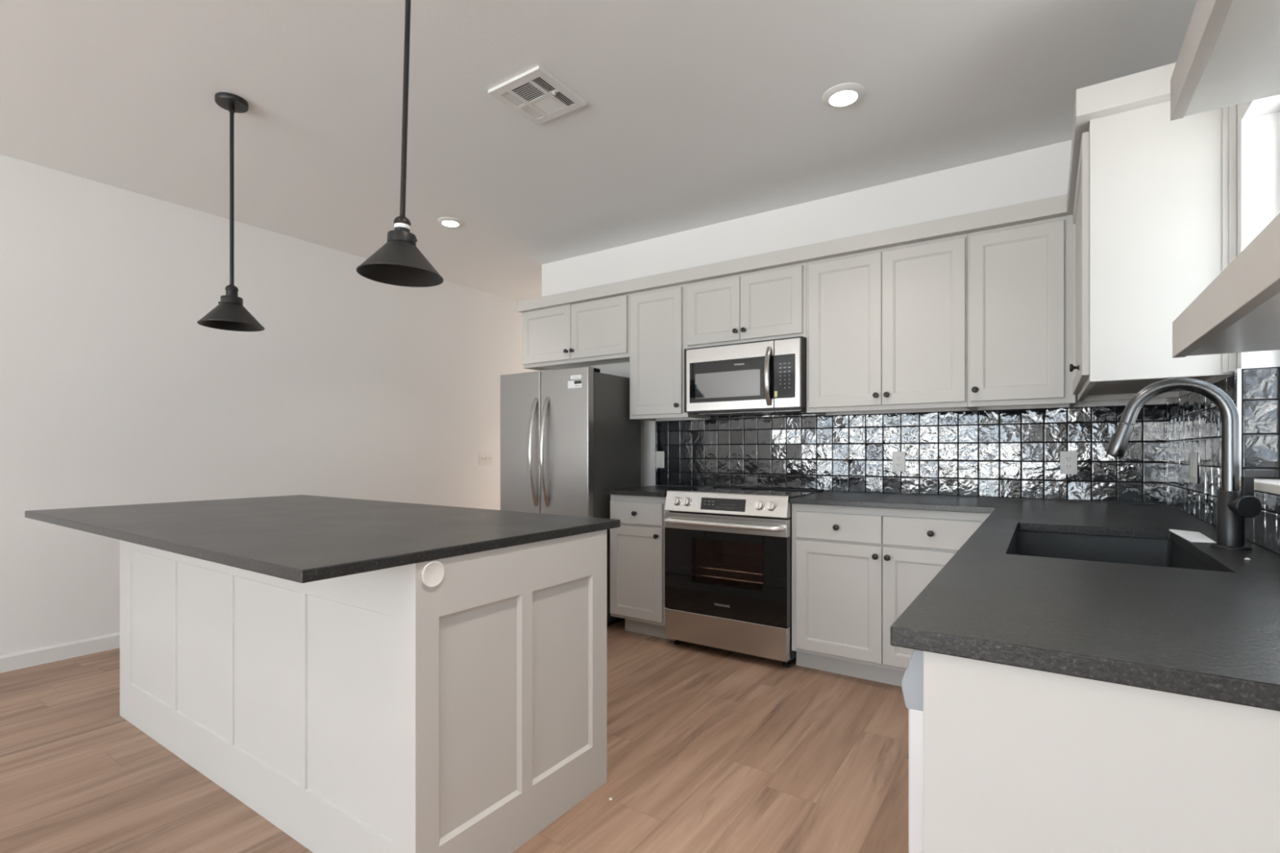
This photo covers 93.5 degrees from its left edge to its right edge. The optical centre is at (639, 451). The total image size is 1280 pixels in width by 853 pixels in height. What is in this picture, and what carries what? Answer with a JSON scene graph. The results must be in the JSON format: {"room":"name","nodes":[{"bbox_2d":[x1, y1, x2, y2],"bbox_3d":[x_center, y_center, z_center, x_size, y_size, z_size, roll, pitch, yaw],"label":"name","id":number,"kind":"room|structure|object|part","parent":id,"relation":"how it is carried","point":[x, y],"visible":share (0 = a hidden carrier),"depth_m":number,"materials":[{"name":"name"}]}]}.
{"room":"kitchen","nodes":[
{"label":"kitchen","id":0,"kind":"room"},
{"bbox_2d":[0,154,540,655],"bbox_3d":[-3.402,-0.200,3.192,0.120,2.718,12.320,0,0,34],"label":"wall","id":1,"kind":"structure","parent":0,"point":[113,391],"depth_m":3.83,"materials":[{"name":"white paint"}]},
{"bbox_2d":[0,632,119,673],"bbox_3d":[-3.347,1.115,3.154,0.014,0.088,12.080,0,0,34],"label":"baseboard","id":2,"kind":"structure","parent":1,"relation":"attached to","point":[22,660],"depth_m":3.33,"materials":[{"name":"white paint"}]},
{"bbox_2d":[479,453,492,464],"bbox_3d":[-1.504,0.069,5.885,0.014,0.115,0.164,0,0,34],"label":"light switch","id":3,"kind":"object","parent":1,"relation":"attached to","point":[484,458],"visible":1,"depth_m":5.88,"materials":[{"name":"white plastic"}]},
{"bbox_2d":[0,619,908,852],"bbox_3d":[-1.223,1.209,1.721,5.379,0.100,12.320,0,0,34],"label":"floor","id":4,"kind":"structure","parent":0,"point":[709,749],"depth_m":2.20,"materials":[{"name":"brown wood"}]},
{"bbox_2d":[120,529,606,852],"bbox_3d":[-1.200,0.716,2.377,2.094,0.886,0.773,0,0,34],"label":"kitchen island","id":5,"kind":"object","parent":4,"relation":"on","point":[384,710],"visible":0.76,"depth_m":1.77,"materials":[{"name":"paint"}]},
{"bbox_3d":[-1.419,0.716,2.070,2.074,0.886,0.020,0,0,34],"label":"seating panel","id":6,"kind":"part","parent":5,"relation":"part of","materials":[{"name":"paint"}]},
{"bbox_2d":[24,494,620,583],"bbox_3d":[-1.306,0.259,2.327,2.225,0.028,1.120,0,0,34],"label":"island countertop","id":7,"kind":"structure","parent":5,"relation":"on","point":[302,539],"depth_m":1.93,"materials":[{"name":"stone"}]},
{"bbox_2d":[422,560,444,587],"bbox_3d":[-0.519,0.308,1.511,0.004,0.066,0.066,0,0,34],"label":"cover plate","id":8,"kind":"object","parent":5,"relation":"attached to","point":[433,574],"visible":1,"depth_m":1.51,"materials":[{"name":"white plastic"}]},
{"bbox_3d":[-0.340,0.716,1.797,0.020,0.886,0.773,0,0,34],"label":"panel","id":9,"kind":"part","parent":5,"relation":"part of","materials":[{"name":"paint"}]},
{"bbox_2d":[500,366,640,626],"bbox_3d":[-0.508,0.309,4.240,0.797,1.699,0.675,0,0,34],"label":"refrigerator","id":10,"kind":"object","parent":4,"relation":"on","point":[568,436],"visible":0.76,"depth_m":3.98,"materials":[{"name":"grey metal"}]},
{"bbox_3d":[-0.813,-0.041,4.160,0.382,0.999,0.058,0,0,34],"label":"door","id":11,"kind":"part","parent":10,"relation":"part of","materials":[{"name":"silver metal"}]},
{"bbox_3d":[-0.716,0.003,4.024,0.033,0.730,0.083,0,0,34],"label":"handle","id":12,"kind":"part","parent":10,"relation":"part of","materials":[{"name":"metal"}]},
{"bbox_3d":[-0.629,0.003,3.965,0.033,0.730,0.083,0,0,34],"label":"handle","id":13,"kind":"part","parent":10,"relation":"part of","materials":[{"name":"metal"}]},
{"bbox_3d":[-0.480,-0.041,3.935,0.410,0.999,0.058,0,0,34],"label":"door","id":14,"kind":"part","parent":10,"relation":"part of","materials":[{"name":"silver metal"}]},
{"bbox_2d":[573,380,581,386],"bbox_3d":[-0.397,-0.435,3.843,0.060,0.036,0.001,0,0,34],"label":"print","id":15,"kind":"object","parent":10,"relation":"attached to","point":[576,383],"depth_m":3.84,"materials":[{"name":"grey paper"}]},
{"bbox_2d":[609,494,675,640],"bbox_3d":[0.144,0.716,3.979,0.440,0.886,0.639,0,0,34],"label":"base cabinet","id":16,"kind":"object","parent":4,"relation":"on","point":[637,547],"visible":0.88,"depth_m":3.75,"materials":[{"name":"paint"}]},
{"bbox_3d":[-0.035,0.384,3.732,0.030,0.030,0.028,0,0,34],"label":"knob","id":17,"kind":"part","parent":16,"relation":"part of","materials":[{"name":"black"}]},
{"bbox_3d":[-0.025,0.384,3.754,0.394,0.138,0.019,0,0,34],"label":"drawer","id":18,"kind":"part","parent":16,"relation":"part of","materials":[{"name":"paint"}]},
{"bbox_3d":[-0.025,0.752,3.754,0.394,0.572,0.019,0,0,34],"label":"door","id":19,"kind":"part","parent":16,"relation":"part of","materials":[{"name":"paint"}]},
{"bbox_3d":[0.098,0.514,3.642,0.030,0.030,0.028,0,0,34],"label":"knob","id":20,"kind":"part","parent":16,"relation":"part of","materials":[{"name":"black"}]},
{"bbox_2d":[604,485,708,497],"bbox_3d":[0.138,0.259,3.980,0.450,0.028,0.637,0,0,34],"label":"countertop","id":21,"kind":"structure","parent":16,"relation":"on","point":[650,491],"depth_m":3.81,"materials":[{"name":"stone"}]},
{"bbox_2d":[663,485,822,667],"bbox_3d":[0.617,0.696,3.600,0.752,0.926,0.695,0,0,34],"label":"range","id":22,"kind":"object","parent":4,"relation":"on","point":[728,549],"visible":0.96,"depth_m":3.39,"materials":[{"name":"silver metal"}]},
{"bbox_3d":[0.213,0.292,3.531,0.052,0.051,0.034,0,0,34],"label":"burner knob","id":23,"kind":"part","parent":22,"relation":"part of","materials":[{"name":"silver metal"}]},
{"bbox_3d":[0.268,0.292,3.493,0.052,0.051,0.034,0,0,34],"label":"burner knob","id":24,"kind":"part","parent":22,"relation":"part of","materials":[{"name":"silver metal"}]},
{"bbox_2d":[663,511,790,627],"bbox_3d":[0.589,0.643,3.559,0.752,0.566,0.596,0,0,34],"label":"oven","id":25,"kind":"object","parent":22,"relation":"in","point":[733,567],"depth_m":3.41,"materials":[{"name":"black glass"}]},
{"bbox_3d":[0.474,0.292,3.388,0.752,0.118,0.058,0,0,34],"label":"control panel","id":26,"kind":"part","parent":22,"relation":"part of","materials":[{"name":"silver metal"}]},
{"bbox_3d":[0.473,1.019,3.387,0.750,0.176,0.049,0,0,34],"label":"storage drawer","id":27,"kind":"part","parent":22,"relation":"part of","materials":[{"name":"silver metal"}]},
{"bbox_2d":[684,485,822,497],"bbox_3d":[0.647,0.246,3.645,0.748,0.026,0.586,0,0,34],"label":"cooktop","id":28,"kind":"object","parent":22,"relation":"in","point":[721,490],"depth_m":3.62,"materials":[{"name":"black glass"}]},
{"bbox_3d":[0.641,0.292,3.242,0.052,0.051,0.034,0,0,34],"label":"burner knob","id":29,"kind":"part","parent":22,"relation":"part of","materials":[{"name":"silver metal"}]},
{"bbox_3d":[0.698,0.292,3.204,0.052,0.051,0.034,0,0,34],"label":"burner knob","id":30,"kind":"part","parent":22,"relation":"part of","materials":[{"name":"silver metal"}]},
{"bbox_2d":[791,503,991,686],"bbox_3d":[1.397,0.716,3.134,1.056,0.886,0.639,0,0,34],"label":"base cabinet","id":31,"kind":"object","parent":4,"relation":"on","point":[855,571],"visible":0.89,"depth_m":3.00,"materials":[{"name":"paint"}]},
{"bbox_3d":[0.991,0.383,3.039,0.030,0.030,0.028,0,0,34],"label":"knob","id":32,"kind":"part","parent":31,"relation":"part of","materials":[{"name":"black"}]},
{"bbox_3d":[1.004,0.384,3.059,0.430,0.138,0.019,0,0,34],"label":"drawer","id":33,"kind":"part","parent":31,"relation":"part of","materials":[{"name":"paint"}]},
{"bbox_3d":[1.004,0.752,3.059,0.430,0.572,0.019,0,0,34],"label":"door","id":34,"kind":"part","parent":31,"relation":"part of","materials":[{"name":"paint"}]},
{"bbox_3d":[1.148,0.512,2.934,0.030,0.030,0.028,0,0,34],"label":"knob","id":35,"kind":"part","parent":31,"relation":"part of","materials":[{"name":"black metal"}]},
{"bbox_3d":[1.193,0.512,2.903,0.030,0.030,0.028,0,0,34],"label":"knob","id":36,"kind":"part","parent":31,"relation":"part of","materials":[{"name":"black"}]},
{"bbox_3d":[1.364,0.752,2.816,0.430,0.572,0.019,0,0,34],"label":"door","id":37,"kind":"part","parent":31,"relation":"part of","materials":[{"name":"paint"}]},
{"bbox_3d":[1.351,0.381,2.797,0.030,0.030,0.028,0,0,34],"label":"knob","id":38,"kind":"part","parent":31,"relation":"part of","materials":[{"name":"black metal"}]},
{"bbox_3d":[1.364,0.384,2.816,0.430,0.138,0.019,0,0,34],"label":"drawer","id":39,"kind":"part","parent":31,"relation":"part of","materials":[{"name":"paint"}]},
{"bbox_2d":[789,491,1279,711],"bbox_3d":[1.012,0.259,2.087,1.580,0.028,2.798,0,0,34],"label":"countertop","id":40,"kind":"structure","parent":31,"relation":"on","point":[1212,635],"depth_m":0.95,"materials":[{"name":"stone"}]},
{"bbox_2d":[1009,530,1215,571],"bbox_3d":[1.256,0.372,1.647,0.447,0.198,0.817,0,0,34],"label":"sink","id":41,"kind":"object","parent":40,"relation":"in","point":[1116,549],"visible":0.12,"depth_m":1.94,"materials":[{"name":"grey"}]},
{"bbox_2d":[1106,377,1262,550],"bbox_3d":[1.407,0.025,1.571,0.298,0.438,0.102,0,0,34],"label":"faucet","id":42,"kind":"object","parent":40,"relation":"on","point":[1233,505],"visible":1,"depth_m":1.52,"materials":[{"name":"black"}]},
{"bbox_3d":[1.492,0.135,1.497,0.055,0.055,0.059,0,0,9],"label":"handle","id":43,"kind":"part","parent":42,"relation":"part of","materials":[{"name":"black metal"}]},
{"bbox_3d":[1.489,0.100,1.475,0.023,0.078,0.009,0,0,9],"label":"lever","id":44,"kind":"part","parent":42,"relation":"part of","materials":[{"name":"black"}]},
{"bbox_2d":[1168,528,1216,542],"bbox_3d":[1.597,0.244,1.742,0.068,0.001,0.320,0,0,34],"label":"paper sheet","id":45,"kind":"object","parent":40,"relation":"on","point":[1192,536],"visible":0.88,"depth_m":1.72,"materials":[{"name":"white paper"}]},
{"bbox_2d":[902,649,923,852],"bbox_3d":[0.802,0.721,0.957,0.608,0.876,0.610,0,0,34],"label":"dishwasher","id":46,"kind":"object","parent":4,"relation":"on","point":[913,678],"visible":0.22,"depth_m":0.86,"materials":[{"name":"white plastic"}]},
{"bbox_3d":[0.576,0.328,1.109,0.062,0.090,0.610,0,0,34],"label":"handle","id":47,"kind":"part","parent":46,"relation":"part of","materials":[{"name":"grey plastic"}]},
{"bbox_3d":[0.579,0.711,1.107,0.052,0.685,0.610,0,0,34],"label":"door","id":48,"kind":"part","parent":46,"relation":"part of","materials":[{"name":"silver metal"}]},
{"bbox_2d":[923,651,1279,852],"bbox_3d":[0.648,0.716,0.674,0.603,0.886,0.018,0,0,34],"label":"peninsula end panel","id":49,"kind":"object","parent":4,"relation":"on","point":[1016,759],"visible":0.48,"depth_m":0.73,"materials":[{"name":"paint"}]},
{"bbox_2d":[0,0,1196,301],"bbox_3d":[-1.223,-1.610,1.721,5.379,0.100,12.320,0,0,34],"label":"ceiling","id":50,"kind":"structure","parent":0,"point":[696,113],"depth_m":2.66,"materials":[{"name":"white paint"}]},
{"bbox_2d":[197,92,264,331],"bbox_3d":[-1.812,-1.058,2.671,0.248,1.002,0.248,0,0,34],"label":"pendant lamp","id":51,"kind":"object","parent":50,"relation":"hanging from","point":[230,313],"visible":1,"depth_m":2.66,"materials":[{"name":"black metal"}]},
{"bbox_3d":[-1.812,-0.606,2.671,0.248,0.098,0.248,0,0,34],"label":"lamp shade","id":52,"kind":"part","parent":51,"relation":"part of","materials":[{"name":"black metal"}]},
{"bbox_2d":[225,284,238,296],"bbox_3d":[-1.812,-0.712,2.671,0.049,0.057,0.049,0,0,34],"label":"socket","id":53,"kind":"object","parent":51,"relation":"attached to","point":[231,290],"depth_m":2.65,"materials":[{"name":"black metal"}]},
{"bbox_3d":[-1.812,-1.117,2.671,0.016,0.773,0.016,0,0,34],"label":"rod","id":54,"kind":"part","parent":51,"relation":"part of","materials":[{"name":"black metal"}]},
{"bbox_2d":[355,0,443,287],"bbox_3d":[-0.734,-1.047,1.846,0.248,1.024,0.248,0,0,34],"label":"pendant lamp","id":55,"kind":"object","parent":50,"relation":"hanging from","point":[399,261],"visible":1,"depth_m":1.84,"materials":[{"name":"black metal"}]},
{"bbox_3d":[-0.732,-0.587,1.846,0.248,0.098,0.248,1,0,34],"label":"lamp shade","id":56,"kind":"part","parent":55,"relation":"part of","materials":[{"name":"black metal"}]},
{"bbox_2d":[393,214,410,231],"bbox_3d":[-0.730,-0.693,1.846,0.050,0.058,0.050,0,0,34],"label":"socket","id":57,"kind":"object","parent":55,"relation":"attached to","point":[402,224],"depth_m":1.83,"materials":[{"name":"black metal"}]},
{"bbox_3d":[-0.719,-1.108,1.846,0.016,0.792,0.016,1,0,34],"label":"rod","id":58,"kind":"part","parent":55,"relation":"part of","materials":[{"name":"black metal"}]},
{"bbox_2d":[437,217,462,226],"bbox_3d":[-1.285,-1.551,4.079,0.166,0.016,0.166,0,0,34],"label":"recessed light","id":59,"kind":"object","parent":50,"relation":"in","point":[446,221],"visible":1,"depth_m":4.05,"materials":[{"name":"white plastic"}]},
{"bbox_2d":[488,65,586,124],"bbox_3d":[-0.446,-1.546,2.638,0.298,0.026,0.306,0,0,34],"label":"ceiling vent","id":60,"kind":"object","parent":50,"relation":"in","point":[535,94],"visible":1,"depth_m":2.62,"materials":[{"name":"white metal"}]},
{"bbox_2d":[822,82,865,107],"bbox_3d":[0.889,-1.551,2.631,0.178,0.016,0.178,0,0,34],"label":"recessed light","id":61,"kind":"object","parent":50,"relation":"in","point":[842,95],"visible":1,"depth_m":2.61,"materials":[{"name":"white plastic"}]},
{"bbox_2d":[542,139,1165,504],"bbox_3d":[1.679,-0.200,5.191,3.950,2.718,3.080,0,0,34],"label":"wall","id":62,"kind":"structure","parent":0,"point":[1041,172],"depth_m":3.66,"materials":[{"name":"white paint"}]},
{"bbox_2d":[522,293,629,371],"bbox_3d":[-0.418,-0.876,4.529,1.015,0.450,0.361,0,0,34],"label":"upper cabinet","id":63,"kind":"object","parent":62,"relation":"attached to","point":[593,332],"visible":0.91,"depth_m":4.39,"materials":[{"name":"paint"}]},
{"bbox_3d":[-0.709,-0.879,4.553,0.490,0.404,0.019,0,0,34],"label":"door","id":64,"kind":"part","parent":63,"relation":"part of","materials":[{"name":"paint"}]},
{"bbox_3d":[-0.295,-0.875,4.274,0.501,0.396,0.019,0,0,34],"label":"door","id":65,"kind":"part","parent":63,"relation":"part of","materials":[{"name":"paint"}]},
{"bbox_2d":[516,194,1066,313],"bbox_3d":[0.592,-1.123,3.844,3.478,0.080,0.370,0,0,34],"label":"trim","id":66,"kind":"structure","parent":63,"relation":"attached to","point":[1054,206],"depth_m":3.32,"materials":[{"name":"paint"}]},
{"bbox_2d":[629,283,710,421],"bbox_3d":[0.193,-0.661,4.116,0.458,0.879,0.361,0,0,34],"label":"upper cabinet","id":67,"kind":"object","parent":62,"relation":"attached to","point":[658,317],"visible":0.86,"depth_m":3.99,"materials":[{"name":"paint"}]},
{"bbox_3d":[0.106,-0.655,4.003,0.398,0.816,0.019,0,0,34],"label":"door","id":68,"kind":"part","parent":67,"relation":"part of","materials":[{"name":"paint"}]},
{"bbox_2d":[687,262,806,348],"bbox_3d":[0.705,-0.877,3.771,0.775,0.448,0.361,0,0,34],"label":"upper cabinet","id":69,"kind":"object","parent":62,"relation":"attached to","point":[771,304],"visible":0.9,"depth_m":3.62,"materials":[{"name":"paint"}]},
{"bbox_3d":[0.459,-0.873,3.765,0.366,0.388,0.019,0,0,34],"label":"door","id":70,"kind":"part","parent":69,"relation":"part of","materials":[{"name":"paint"}]},
{"bbox_3d":[0.578,-0.732,3.656,0.030,0.030,0.028,0,0,34],"label":"knob","id":71,"kind":"part","parent":69,"relation":"part of","materials":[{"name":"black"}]},
{"bbox_3d":[0.624,-0.732,3.625,0.030,0.030,0.028,0,0,34],"label":"knob","id":72,"kind":"part","parent":69,"relation":"part of","materials":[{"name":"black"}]},
{"bbox_2d":[684,336,806,416],"bbox_3d":[0.678,-0.444,3.729,0.768,0.414,0.440,0,0,34],"label":"microwave","id":73,"kind":"object","parent":69,"relation":"attached to","point":[769,376],"visible":1,"depth_m":3.56,"materials":[{"name":"silver plastic"}]},
{"bbox_3d":[0.538,-0.445,3.638,0.578,0.390,0.028,0,0,34],"label":"door","id":74,"kind":"part","parent":73,"relation":"part of","materials":[{"name":"silver metal"}]},
{"bbox_3d":[0.540,-0.429,3.619,0.552,0.251,0.001,0,0,34],"label":"door glass","id":75,"kind":"part","parent":73,"relation":"part of","materials":[{"name":"black glass"}]},
{"bbox_3d":[0.735,-0.435,3.461,0.029,0.341,0.060,0,0,34],"label":"handle","id":76,"kind":"part","parent":73,"relation":"part of","materials":[{"name":"metal"}]},
{"bbox_2d":[778,362,791,388],"bbox_3d":[0.825,-0.431,3.426,0.068,0.143,0.001,0,0,34],"label":"print","id":77,"kind":"object","parent":73,"relation":"attached to","point":[784,368],"depth_m":3.43,"materials":[{"name":"grey"}]},
{"bbox_3d":[0.843,-0.445,3.432,0.152,0.390,0.028,0,0,34],"label":"control panel","id":78,"kind":"part","parent":73,"relation":"part of","materials":[{"name":"silver metal"}]},
{"bbox_3d":[0.771,-0.873,3.554,0.384,0.388,0.019,0,0,34],"label":"door","id":79,"kind":"part","parent":69,"relation":"part of","materials":[{"name":"paint"}]},
{"bbox_2d":[806,233,973,415],"bbox_3d":[1.364,-0.661,3.326,0.813,0.879,0.361,0,0,34],"label":"upper cabinet","id":80,"kind":"object","parent":62,"relation":"attached to","point":[886,328],"visible":0.92,"depth_m":3.18,"materials":[{"name":"paint"}]},
{"bbox_3d":[1.125,-0.655,3.316,0.392,0.816,0.019,0,0,34],"label":"door","id":81,"kind":"part","parent":80,"relation":"part of","materials":[{"name":"paint"}]},
{"bbox_3d":[1.255,-0.299,3.199,0.030,0.030,0.028,0,0,34],"label":"knob","id":82,"kind":"part","parent":80,"relation":"part of","materials":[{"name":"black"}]},
{"bbox_3d":[1.300,-0.299,3.169,0.030,0.030,0.028,0,0,34],"label":"knob","id":83,"kind":"part","parent":80,"relation":"part of","materials":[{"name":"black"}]},
{"bbox_3d":[1.452,-0.655,3.095,0.392,0.816,0.019,0,0,34],"label":"door","id":84,"kind":"part","parent":80,"relation":"part of","materials":[{"name":"paint"}]},
{"bbox_2d":[655,404,1164,503],"bbox_3d":[1.281,-0.002,3.595,2.822,0.492,0.011,0,0,34],"label":"tile backsplash","id":85,"kind":"structure","parent":62,"relation":"attached to","point":[1011,453],"depth_m":3.36,"materials":[{"name":"black"}]},
{"bbox_2d":[655,451,664,467],"bbox_3d":[0.145,0.059,4.356,0.072,0.120,0.004,0,0,34],"label":"cover plate","id":86,"kind":"object","parent":85,"relation":"attached to","point":[660,455],"visible":1,"depth_m":4.35,"materials":[{"name":"white plastic"}]},
{"bbox_2d":[892,451,905,471],"bbox_3d":[1.484,0.058,3.451,0.070,0.115,0.007,0,0,34],"label":"wall outlet","id":87,"kind":"object","parent":85,"relation":"attached to","point":[898,457],"visible":1,"depth_m":3.45,"materials":[{"name":"white plastic"}]},
{"bbox_2d":[895,455,902,460],"bbox_3d":[1.482,0.038,3.449,0.033,0.028,0.002,0,0,34],"label":"receptacle","id":88,"kind":"object","parent":87,"relation":"attached to","point":[897,457],"depth_m":3.45,"materials":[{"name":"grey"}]},
{"bbox_2d":[895,462,902,467],"bbox_3d":[1.482,0.077,3.449,0.033,0.028,0.002,0,0,34],"label":"receptacle","id":89,"kind":"object","parent":87,"relation":"attached to","point":[897,464],"depth_m":3.45,"materials":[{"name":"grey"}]},
{"bbox_2d":[1060,451,1077,474],"bbox_3d":[2.142,0.056,3.007,0.070,0.115,0.007,0,0,34],"label":"wall outlet","id":90,"kind":"object","parent":85,"relation":"attached to","point":[1068,460],"visible":1,"depth_m":3.00,"materials":[{"name":"white plastic"}]},
{"bbox_2d":[1064,456,1072,462],"bbox_3d":[2.141,0.037,3.005,0.033,0.028,0.002,0,0,34],"label":"receptacle","id":91,"kind":"object","parent":90,"relation":"attached to","point":[1067,459],"depth_m":3.00,"materials":[{"name":"grey plastic"}]},
{"bbox_2d":[1064,463,1072,469],"bbox_3d":[2.141,0.076,3.005,0.033,0.028,0.002,0,0,34],"label":"receptacle","id":92,"kind":"object","parent":90,"relation":"attached to","point":[1067,466],"depth_m":3.00,"materials":[{"name":"grey plastic"}]},
{"bbox_2d":[967,214,1075,410],"bbox_3d":[1.882,-0.661,2.977,0.434,0.879,0.361,0,0,34],"label":"upper cabinet","id":93,"kind":"object","parent":62,"relation":"attached to","point":[1020,277],"visible":0.89,"depth_m":2.85,"materials":[{"name":"paint"}]},
{"bbox_3d":[1.638,-0.302,2.941,0.030,0.030,0.028,0,0,34],"label":"knob","id":94,"kind":"part","parent":93,"relation":"part of","materials":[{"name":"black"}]},
{"bbox_2d":[1165,101,1278,554],"bbox_3d":[0.004,-0.200,-0.965,0.160,2.718,9.240,0,0,34],"label":"wall","id":95,"kind":"structure","parent":0,"point":[1241,108],"depth_m":1.75,"materials":[{"name":"white paint"}]},
{"bbox_2d":[1069,100,1236,400],"bbox_3d":[1.843,-0.665,2.255,0.392,0.873,0.928,0,0,34],"label":"upper cabinet","id":96,"kind":"object","parent":95,"relation":"attached to","point":[1154,215],"visible":0.8,"depth_m":1.89,"materials":[{"name":"paint"}]},
{"bbox_3d":[1.571,-0.303,2.176,0.028,0.030,0.030,0,0,34],"label":"knob","id":97,"kind":"part","parent":96,"relation":"part of","materials":[{"name":"black metal"}]},
{"bbox_3d":[1.705,-0.655,2.333,0.019,0.803,0.830,0,0,34],"label":"door","id":98,"kind":"part","parent":96,"relation":"part of","materials":[{"name":"paint"}]},
{"bbox_3d":[1.735,-0.665,2.343,0.019,0.873,0.904,0,0,34],"label":"frame","id":99,"kind":"part","parent":96,"relation":"part of","materials":[{"name":"paint"}]},
{"bbox_2d":[1066,62,1176,215],"bbox_3d":[1.844,-1.127,2.247,0.382,0.088,0.987,0,0,34],"label":"trim","id":100,"kind":"structure","parent":96,"relation":"attached to","point":[1153,86],"depth_m":1.90,"materials":[{"name":"paint"}]},
{"bbox_3d":[1.738,-0.657,1.776,0.029,0.848,0.016,0,0,34],"label":"scribe moulding","id":101,"kind":"part","parent":96,"relation":"part of","materials":[{"name":"paint"}]},
{"bbox_2d":[1164,368,1279,554],"bbox_3d":[1.667,0.003,1.653,0.011,0.482,2.781,0,0,34],"label":"tile backsplash","id":102,"kind":"structure","parent":95,"relation":"attached to","point":[1193,422],"depth_m":2.10,"materials":[{"name":"black"}]},
{"bbox_2d":[1189,452,1197,484],"bbox_3d":[2.049,0.061,2.230,0.008,0.115,0.116,0,0,34],"label":"light switch","id":103,"kind":"object","parent":102,"relation":"attached to","point":[1193,455],"visible":1,"depth_m":2.21,"materials":[{"name":"white plastic"}]},
{"bbox_3d":[1.720,-0.069,1.728,0.009,0.339,0.011,0,0,34],"label":"edge trim","id":104,"kind":"part","parent":102,"relation":"part of","materials":[{"name":"white paint"}]},
{"bbox_2d":[1170,0,1279,120],"bbox_3d":[0.840,-0.714,0.652,0.244,0.084,1.215,0,0,34],"label":"floating shelf","id":105,"kind":"object","parent":95,"relation":"attached to","point":[1229,54],"visible":1,"depth_m":1.04,"materials":[{"name":"paint"}]},
{"bbox_2d":[1172,212,1279,357],"bbox_3d":[0.833,-0.223,0.642,0.244,0.072,1.192,0,0,34],"label":"floating shelf","id":106,"kind":"object","parent":95,"relation":"attached to","point":[1238,311],"visible":1,"depth_m":0.87,"materials":[{"name":"paint"}]},
{"bbox_2d":[1239,94,1279,494],"bbox_3d":[1.600,-0.427,1.412,0.174,1.056,0.665,0,0,34],"label":"window","id":107,"kind":"structure","parent":95,"relation":"in","point":[1260,122],"depth_m":1.70,"materials":[{"name":"glass"},{"name":"paint"},{"name":"clear glass"}]},
{"bbox_3d":[1.600,0.090,1.412,0.174,0.024,0.665,0,0,34],"label":"sill","id":108,"kind":"part","parent":107,"relation":"part of","materials":[{"name":"white paint"}]},
{"bbox_3d":[1.756,-0.237,1.702,0.077,0.001,0.008,0,0,34],"label":"edge trim","id":109,"kind":"part","parent":107,"relation":"part of","materials":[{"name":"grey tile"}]}
]}

